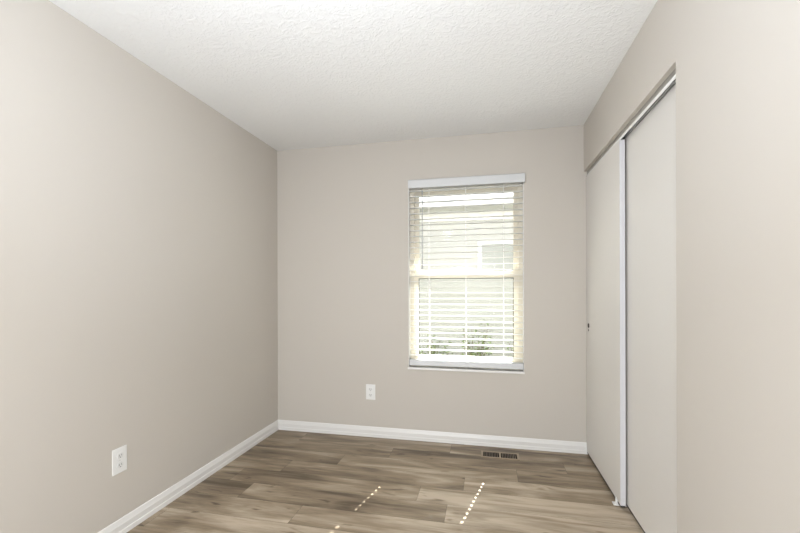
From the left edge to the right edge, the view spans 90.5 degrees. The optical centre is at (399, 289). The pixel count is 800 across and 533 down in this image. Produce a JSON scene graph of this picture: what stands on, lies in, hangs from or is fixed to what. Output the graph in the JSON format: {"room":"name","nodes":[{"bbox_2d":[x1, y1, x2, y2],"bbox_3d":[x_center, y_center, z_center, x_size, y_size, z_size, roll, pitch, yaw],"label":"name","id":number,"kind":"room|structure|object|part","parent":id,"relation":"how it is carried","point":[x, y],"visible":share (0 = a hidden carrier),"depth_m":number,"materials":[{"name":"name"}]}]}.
{"room":"empty bedroom","nodes":[
{"label":"empty bedroom","id":0,"kind":"room"},
{"bbox_2d":[0,0,277,532],"bbox_3d":[-1.538,0.024,1.683,0.140,2.470,3.990,0,0,12],"label":"wall","id":1,"kind":"structure","parent":0,"point":[139,255],"depth_m":1.96,"materials":[{"name":"beige paint"}]},
{"bbox_2d":[112,445,126,475],"bbox_3d":[-1.396,0.853,1.976,0.008,0.126,0.080,0,0,12],"label":"wall outlet","id":2,"kind":"object","parent":1,"relation":"attached to","point":[119,455],"visible":1,"depth_m":1.97,"materials":[{"name":"white plastic"}]},
{"bbox_2d":[117,452,122,458],"bbox_3d":[-1.393,0.829,1.975,0.003,0.025,0.034,0,0,12],"label":"socket","id":3,"kind":"object","parent":2,"relation":"attached to","point":[119,454],"depth_m":1.97,"materials":[{"name":"white plastic"}]},
{"bbox_2d":[98,420,278,532],"bbox_3d":[-1.464,1.187,1.647,0.014,0.083,3.750,0,0,12],"label":"baseboard","id":4,"kind":"structure","parent":1,"relation":"attached to","point":[141,513],"depth_m":2.38,"materials":[{"name":"white paint"}]},
{"bbox_2d":[49,0,656,150],"bbox_3d":[0.071,-1.275,1.331,3.440,0.120,3.990,0,0,12],"label":"ceiling","id":5,"kind":"structure","parent":0,"point":[292,74],"depth_m":2.07,"materials":[{"name":"white paint"}]},
{"bbox_2d":[127,430,643,532],"bbox_3d":[0.054,1.225,1.245,3.250,0.001,3.989,0,0,12],"label":"floor","id":6,"kind":"structure","parent":0,"point":[193,521],"depth_m":2.37,"materials":[{"name":"brown laminate"}]},
{"bbox_2d":[481,450,519,460],"bbox_3d":[0.734,1.302,2.913,0.272,0.166,0.116,0,0,12],"label":"floor vent","id":7,"kind":"object","parent":6,"relation":"in","point":[486,454],"visible":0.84,"depth_m":2.94,"materials":[{"name":"brown metal"}]},
{"bbox_2d":[612,497,626,506],"bbox_3d":[1.264,1.205,2.245,0.108,0.034,0.038,0,0,12],"label":"guide","id":8,"kind":"object","parent":6,"relation":"on","point":[615,502],"visible":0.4,"depth_m":2.24,"materials":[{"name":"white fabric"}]},
{"bbox_2d":[277,125,586,441],"bbox_3d":[0.553,0.018,3.197,3.300,2.470,0.140,0,0,12],"label":"wall","id":9,"kind":"structure","parent":0,"point":[342,211],"depth_m":3.25,"materials":[{"name":"beige paint"}]},
{"bbox_2d":[366,384,374,399],"bbox_3d":[-0.244,0.856,3.295,0.080,0.126,0.008,0,0,12],"label":"wall outlet","id":10,"kind":"object","parent":9,"relation":"attached to","point":[370,389],"visible":1,"depth_m":3.29,"materials":[{"name":"white plastic"}]},
{"bbox_2d":[278,420,587,453],"bbox_3d":[0.158,1.183,3.205,2.518,0.083,0.014,0,0,12],"label":"baseboard","id":11,"kind":"structure","parent":9,"relation":"attached to","point":[328,428],"depth_m":3.17,"materials":[{"name":"white paint"}]},
{"bbox_2d":[408,182,524,373],"bbox_3d":[0.521,-0.108,3.197,0.911,1.518,0.151,0,0,12],"label":"window","id":12,"kind":"structure","parent":9,"relation":"in","point":[517,273],"depth_m":3.20,"materials":[{"name":"white paint"}]},
{"bbox_2d":[408,173,524,369],"bbox_3d":[0.518,-0.131,3.149,0.906,1.504,0.091,0,0,12],"label":"window blind","id":13,"kind":"object","parent":12,"relation":"attached to","point":[507,180],"visible":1,"depth_m":3.14,"materials":[{"name":"white plastic"}]},
{"bbox_3d":[0.243,-0.121,3.224,0.013,1.395,0.057,0,0,12],"label":"ladder cord","id":14,"kind":"part","parent":13,"relation":"part of","materials":[{"name":"white fabric"}]},
{"bbox_3d":[0.514,-0.839,3.165,0.886,0.042,0.055,0,0,12],"label":"head rail","id":15,"kind":"part","parent":13,"relation":"part of","materials":[{"name":"white plastic"}]},
{"bbox_3d":[0.530,-0.122,3.161,0.013,1.395,0.057,0,0,12],"label":"ladder cord","id":16,"kind":"part","parent":13,"relation":"part of","materials":[{"name":"white fabric"}]},
{"bbox_3d":[0.518,0.597,3.164,0.891,0.046,0.059,0,0,12],"label":"rail","id":17,"kind":"part","parent":13,"relation":"part of","materials":[{"name":"white plastic"}]},
{"bbox_3d":[0.815,-0.123,3.099,0.013,1.395,0.057,0,0,12],"label":"ladder cord","id":18,"kind":"part","parent":13,"relation":"part of","materials":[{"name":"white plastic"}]},
{"bbox_3d":[0.515,0.642,3.160,0.911,0.018,0.076,0,0,12],"label":"sill","id":19,"kind":"part","parent":12,"relation":"part of","materials":[{"name":"white paint"}]},
{"bbox_3d":[0.533,-0.458,3.249,0.829,0.726,0.026,0,0,12],"label":"sash","id":20,"kind":"part","parent":12,"relation":"part of","materials":[{"name":"glass"}]},
{"bbox_3d":[0.529,0.233,3.220,0.829,0.742,0.026,0,0,12],"label":"sash","id":21,"kind":"part","parent":12,"relation":"part of","materials":[{"name":"beige plastic"}]},
{"bbox_2d":[584,0,799,532],"bbox_3d":[1.024,0.017,1.103,0.115,2.470,3.750,0,0,12],"label":"wall","id":22,"kind":"structure","parent":0,"point":[736,63],"depth_m":1.16,"materials":[{"name":"beige paint"}]},
{"bbox_2d":[587,68,675,175],"bbox_3d":[1.274,-0.852,2.216,0.093,0.040,1.464,0,0,12],"label":"door track","id":23,"kind":"object","parent":22,"relation":"attached to","point":[670,81],"visible":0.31,"depth_m":1.90,"materials":[{"name":"grey metal"}]},
{"bbox_2d":[586,139,625,507],"bbox_3d":[1.313,0.192,2.567,0.030,2.040,0.760,0,0,12],"label":"door","id":24,"kind":"structure","parent":23,"relation":"hanging from","point":[605,184],"depth_m":2.44,"materials":[{"name":"white paint"}]},
{"bbox_2d":[625,84,676,532],"bbox_3d":[1.196,0.184,1.852,0.026,2.056,0.765,0,0,12],"label":"door","id":25,"kind":"structure","parent":23,"relation":"hanging from","point":[650,148],"depth_m":1.86,"materials":[{"name":"white paint"}]},
{"label":"outside","id":26,"kind":"structure","parent":0,"visible":0},
{"bbox_3d":[1.841,1.520,12.139,30.000,0.100,17.840,0,0,12],"label":"lawn","id":27,"kind":"structure","parent":26,"visible":0},
{"bbox_2d":[420,335,452,366],"bbox_3d":[0.466,1.059,5.776,0.693,0.835,0.516,0,0,-32],"label":"shrub","id":28,"kind":"object","parent":27,"relation":"on","point":[434,346],"visible":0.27,"depth_m":5.79,"materials":[{"name":"green plant"}]},
{"bbox_2d":[419,193,512,369],"bbox_3d":[0.808,-0.552,9.773,17.600,4.050,7.700,0,0,12],"label":"house","id":29,"kind":"structure","parent":27,"relation":"on","point":[482,288],"depth_m":6.27,"materials":[{"name":"plastic"}]},
{"bbox_2d":[456,319,494,357],"bbox_3d":[1.053,0.958,5.664,0.560,1.033,0.536,0,0,-27],"label":"shrub","id":30,"kind":"object","parent":27,"relation":"on","point":[486,337],"visible":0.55,"depth_m":5.64,"materials":[{"name":"green plant"}]}
]}

